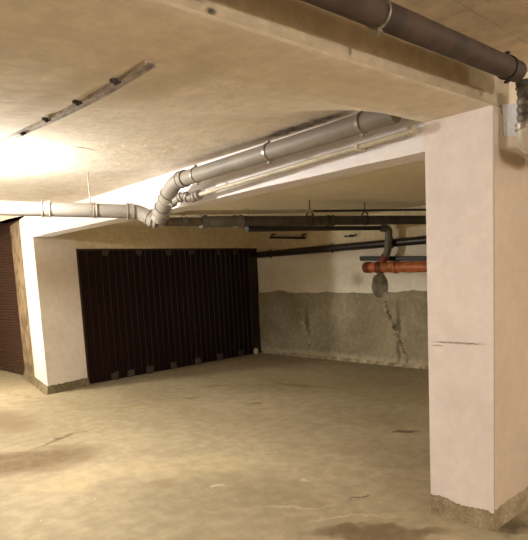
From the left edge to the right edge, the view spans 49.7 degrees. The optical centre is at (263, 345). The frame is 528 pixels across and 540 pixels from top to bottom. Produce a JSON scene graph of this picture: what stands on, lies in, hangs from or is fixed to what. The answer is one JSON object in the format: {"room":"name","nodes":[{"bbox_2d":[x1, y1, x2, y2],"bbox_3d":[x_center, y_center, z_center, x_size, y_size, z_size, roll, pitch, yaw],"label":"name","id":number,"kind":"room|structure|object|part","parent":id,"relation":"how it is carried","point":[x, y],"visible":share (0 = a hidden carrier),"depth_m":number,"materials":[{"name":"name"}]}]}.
{"room":"parking garage","nodes":[
{"label":"parking garage","id":0,"kind":"room"},
{"bbox_2d":[0,220,17,234],"bbox_3d":[-4.898,-2.051,10.402,0.280,0.170,4.196,-10,10,-43],"label":"wall","id":1,"kind":"structure","parent":0,"point":[4,228],"depth_m":9.64,"materials":[{"name":"brown brick"}]},
{"bbox_2d":[10,220,34,375],"bbox_3d":[-3.778,-0.710,9.278,0.294,2.530,0.961,-7,8,-32],"label":"wall","id":2,"kind":"structure","parent":0,"point":[14,228],"depth_m":9.16,"materials":[{"name":"brown paint"}]},
{"bbox_2d":[19,216,86,385],"bbox_3d":[-3.249,-0.646,8.535,0.668,2.530,1.115,-10,10,-43],"label":"wall","id":3,"kind":"structure","parent":0,"point":[55,256],"depth_m":8.19,"materials":[{"name":"white paint"}]},
{"bbox_2d":[19,216,47,385],"bbox_3d":[-3.375,-0.659,8.372,0.046,2.390,1.082,-7,8,-30],"label":"column","id":4,"kind":"structure","parent":3,"relation":"attached to","point":[26,233],"depth_m":8.29,"materials":[{"name":"white paint"}]},
{"bbox_2d":[22,371,89,394],"bbox_3d":[-3.463,0.530,8.941,0.734,0.122,1.959,-10,10,-43],"label":"baseboard","id":5,"kind":"structure","parent":3,"relation":"attached to","point":[33,380],"depth_m":8.38,"materials":[{"name":"grey concrete"}]},
{"bbox_2d":[31,117,424,236],"bbox_3d":[-1.052,-1.483,5.574,0.220,0.393,6.144,-9,9,-41],"label":"beam","id":6,"kind":"structure","parent":3,"relation":"attached to","point":[403,150],"depth_m":4.23,"materials":[{"name":"white paint"}]},
{"bbox_2d":[74,226,257,248],"bbox_3d":[-1.549,-1.849,9.821,0.370,0.355,3.843,4,10,45],"label":"wall header","id":7,"kind":"structure","parent":0,"point":[103,237],"depth_m":9.42,"materials":[{"name":"paint"}]},
{"bbox_2d":[91,248,260,383],"bbox_3d":[-1.508,-0.666,9.989,0.310,2.035,3.841,4,10,45],"label":"door frame","id":8,"kind":"structure","parent":7,"relation":"in","point":[253,261],"depth_m":11.12,"materials":[{"name":"black metal"}]},
{"bbox_2d":[76,248,254,383],"bbox_3d":[-1.480,-0.639,9.742,0.038,2.040,3.534,4,10,45],"label":"door","id":9,"kind":"structure","parent":8,"relation":"attached to","point":[144,311],"depth_m":9.53,"materials":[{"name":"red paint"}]},
{"bbox_3d":[-2.710,-0.421,8.514,0.031,2.035,0.035,-10,10,-43],"label":"frame","id":10,"kind":"part","parent":9,"relation":"part of","materials":[{"name":"brown metal"}]},
{"bbox_3d":[-1.534,-1.631,9.622,0.032,0.030,3.534,4,10,45],"label":"frame","id":11,"kind":"part","parent":9,"relation":"part of","materials":[{"name":"brown metal"}]},
{"bbox_3d":[-0.253,-0.853,10.974,0.031,2.035,0.035,-10,10,-43],"label":"frame","id":12,"kind":"part","parent":9,"relation":"part of","materials":[{"name":"brown metal"}]},
{"bbox_2d":[0,0,508,220],"bbox_3d":[-5.077,-1.389,5.141,6.390,0.498,11.825,-10,10,-43],"label":"ceiling","id":13,"kind":"structure","parent":0,"point":[228,76],"depth_m":2.39,"materials":[{"name":"paint"}]},
{"bbox_2d":[0,60,155,146],"bbox_3d":[-1.173,-1.173,2.972,0.080,0.212,2.490,-8,9,-37],"label":"channel","id":14,"kind":"object","parent":13,"relation":"attached to","point":[144,66],"visible":1,"depth_m":2.45,"materials":[{"name":"metal"}]},
{"bbox_2d":[0,173,158,227],"bbox_3d":[-2.342,-1.190,4.738,2.940,0.497,0.203,-5,7,-17],"label":"drain pipe","id":15,"kind":"object","parent":13,"relation":"hanging from","point":[130,211],"visible":0.91,"depth_m":4.94,"materials":[{"name":"grey plastic"}]},
{"bbox_2d":[151,111,400,224],"bbox_3d":[-0.116,-1.227,4.140,0.200,0.441,2.558,-10,10,-43],"label":"drain pipe","id":16,"kind":"object","parent":13,"relation":"attached to","point":[362,122],"visible":0.95,"depth_m":3.85,"materials":[{"name":"grey plastic"}]},
{"bbox_2d":[0,352,527,539],"bbox_3d":[-1.410,0.992,5.646,11.800,0.200,16.400,-10,10,-43],"label":"floor","id":17,"kind":"structure","parent":0,"point":[260,446],"depth_m":4.83,"materials":[{"name":"concrete"}]},
{"bbox_2d":[105,160,425,229],"bbox_3d":[0.494,-1.913,7.293,4.700,0.200,6.534,-10,10,-43],"label":"ceiling","id":18,"kind":"structure","parent":0,"point":[403,186],"depth_m":6.72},
{"bbox_2d":[162,200,425,228],"bbox_3d":[0.514,-1.583,6.836,4.619,0.346,0.748,-10,10,-43],"label":"drain pipe","id":19,"kind":"object","parent":18,"relation":"hanging from","point":[202,221],"visible":0.98,"depth_m":6.69,"materials":[{"name":"metal"}]},
{"bbox_2d":[257,206,428,365],"bbox_3d":[2.185,-0.890,8.796,0.334,2.390,7.216,-9,9,-41],"label":"wall","id":20,"kind":"structure","parent":0,"point":[352,325],"depth_m":9.59,"materials":[{"name":"grey concrete"}]},
{"bbox_2d":[269,234,305,238],"bbox_3d":[0.443,-1.984,10.311,0.120,0.174,0.909,-9,9,-41],"label":"rail","id":21,"kind":"object","parent":20,"relation":"attached to","point":[271,236],"visible":1,"depth_m":10.29,"materials":[{"name":"black metal"}]},
{"bbox_3d":[0.414,-1.954,10.288,0.040,0.124,0.909,-9,9,-41],"label":"rail","id":22,"kind":"part","parent":21,"relation":"part of","materials":[{"name":"black metal"}]},
{"bbox_2d":[170,209,425,215],"bbox_3d":[0.680,-1.651,7.009,4.120,0.164,0.072,-8,9,-34],"label":"conduit pipe","id":23,"kind":"object","parent":20,"relation":"attached to","point":[245,211],"visible":0.84,"depth_m":6.56,"materials":[{"name":"black metal"}]},
{"bbox_2d":[297,309,310,348],"bbox_3d":[0.710,-0.305,10.307,0.116,0.722,0.339,-10,10,-43],"label":"crack","id":24,"kind":"object","parent":20,"relation":"attached to","point":[300,317],"depth_m":10.27,"materials":[{"name":"grey concrete"}]},
{"bbox_2d":[252,236,426,257],"bbox_3d":[1.142,-1.635,9.534,0.131,0.172,4.041,-9,9,-41],"label":"pipe","id":25,"kind":"object","parent":20,"relation":"attached to","point":[418,240],"visible":0.87,"depth_m":9.33,"materials":[{"name":"black metal"}]},
{"bbox_2d":[263,350,428,369],"bbox_3d":[2.034,0.284,8.878,0.072,0.058,6.205,-9,9,-41],"label":"baseboard","id":26,"kind":"structure","parent":20,"relation":"attached to","point":[418,366],"depth_m":9.52,"materials":[{"name":"grey concrete"}]},
{"bbox_2d":[372,273,387,297],"bbox_3d":[1.803,-0.930,8.961,0.055,0.435,0.310,-10,10,-43],"label":"wall patch","id":27,"kind":"object","parent":20,"relation":"attached to","point":[379,282],"depth_m":8.93,"materials":[{"name":"grey concrete"}]},
{"bbox_2d":[360,256,426,260],"bbox_3d":[2.026,-1.322,8.614,0.080,0.150,1.422,-9,9,-41],"label":"channel","id":28,"kind":"object","parent":20,"relation":"attached to","point":[362,258],"visible":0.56,"depth_m":8.56,"materials":[{"name":"black metal"}]},
{"bbox_2d":[362,261,426,272],"bbox_3d":[2.041,-1.177,8.461,0.294,0.208,1.339,-10,10,-43],"label":"pipe","id":29,"kind":"object","parent":20,"relation":"attached to","point":[396,266],"visible":0.88,"depth_m":8.42,"materials":[{"name":"orange plastic"}]},
{"bbox_2d":[245,225,392,262],"bbox_3d":[0.813,-1.350,7.563,0.242,0.593,3.020,4,10,45],"label":"pipe","id":30,"kind":"object","parent":29,"relation":"attached to","point":[387,229],"visible":0.97,"depth_m":7.71,"materials":[{"name":"grey pvc plastic"}]},
{"bbox_2d":[382,298,408,363],"bbox_3d":[2.021,-0.236,8.824,0.094,1.013,0.479,-9,9,-41],"label":"crack","id":31,"kind":"object","parent":20,"relation":"attached to","point":[385,306],"depth_m":8.80,"materials":[{"name":"grey concrete"}]},
{"bbox_2d":[390,0,527,70],"bbox_3d":[2.521,-1.429,1.035,11.800,0.200,4.575,-10,10,-43],"label":"ceiling","id":32,"kind":"structure","parent":0,"point":[502,25],"depth_m":2.48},
{"bbox_2d":[300,0,526,83],"bbox_3d":[-0.311,-1.048,1.286,4.220,0.324,0.105,-10,10,-43],"label":"drain pipe","id":33,"kind":"object","parent":32,"relation":"attached to","point":[388,17],"visible":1,"depth_m":2.09,"materials":[{"name":"metal"}]},
{"bbox_2d":[425,105,493,513],"bbox_3d":[1.099,-0.157,3.209,0.008,2.204,0.391,-10,10,-43],"label":"pillar","id":34,"kind":"structure","parent":0,"point":[458,147],"depth_m":3.19,"materials":[{"name":"white paint"}]},
{"bbox_2d":[168,125,421,208],"bbox_3d":[0.038,-1.216,4.074,2.408,0.185,0.129,4,10,45],"label":"pipe","id":35,"kind":"object","parent":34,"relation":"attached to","point":[196,195],"visible":0.98,"depth_m":3.85,"materials":[{"name":"grey plastic"}]},
{"bbox_2d":[493,105,500,272],"bbox_3d":[2.695,-0.373,4.714,4.400,2.310,0.391,-10,10,-43],"label":"wall column","id":36,"kind":"structure","parent":0,"point":[495,108],"depth_m":2.97,"materials":[{"name":"beige paint"}]},
{"bbox_2d":[517,128,527,154],"bbox_3d":[1.466,-1.038,2.981,0.543,0.136,0.110,-10,10,-43],"label":"pipe elbow","id":37,"kind":"object","parent":36,"relation":"attached to","point":[522,134],"visible":1,"depth_m":2.81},
{"bbox_2d":[515,78,527,131],"bbox_3d":[1.291,-1.183,2.804,0.104,0.228,0.104,-10,10,-43],"label":"vertical pipe","id":38,"kind":"object","parent":37,"relation":"attached to","point":[521,88],"visible":0.92,"depth_m":2.78,"materials":[{"name":"grey metal"}]},
{"bbox_2d":[493,111,527,509],"bbox_3d":[2.830,-0.398,4.566,4.400,2.180,0.006,-10,10,-43],"label":"wall","id":39,"kind":"structure","parent":0,"point":[510,164],"depth_m":3.20,"materials":[{"name":"beige paint"}]},
{"bbox_2d":[431,486,527,531],"bbox_3d":[2.751,0.701,4.846,4.402,0.143,0.395,-10,10,-43],"label":"baseboard","id":40,"kind":"structure","parent":39,"relation":"attached to","point":[440,506],"depth_m":3.35,"materials":[{"name":"concrete"}]},
{"bbox_2d":[501,104,517,136],"bbox_3d":[1.324,-1.220,3.069,0.201,0.193,0.008,-10,10,-43],"label":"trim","id":41,"kind":"structure","parent":39,"relation":"attached to","point":[509,113],"depth_m":3.06,"materials":[{"name":"white paint"}]},
{"bbox_2d":[509,71,527,103],"bbox_3d":[2.462,-1.672,4.869,4.210,0.250,1.075,-10,10,-43],"label":"wall","id":42,"kind":"structure","parent":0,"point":[513,97],"depth_m":3.09,"materials":[{"name":"paint"}]},
{"bbox_3d":[-4.820,-0.764,10.571,0.250,2.430,4.196,-10,10,-43],"label":"wall","id":43,"kind":"structure","parent":0,"visible":0},
{"bbox_2d":[0,233,24,374],"bbox_3d":[-5.231,-0.770,10.777,0.062,2.433,3.330,-10,10,-43],"label":"door","id":44,"kind":"structure","parent":43,"relation":"in","point":[11,350],"depth_m":9.97,"materials":[{"name":"brown paint"}]},
{"bbox_3d":[-5.170,0.384,10.935,0.030,0.080,3.308,-10,10,-43],"label":"rail","id":45,"kind":"part","parent":44,"relation":"part of","materials":[{"name":"brown metal"}]},
{"bbox_3d":[-4.104,-0.676,9.597,0.062,2.420,0.060,-10,10,-43],"label":"guide rail","id":46,"kind":"part","parent":44,"relation":"part of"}
]}

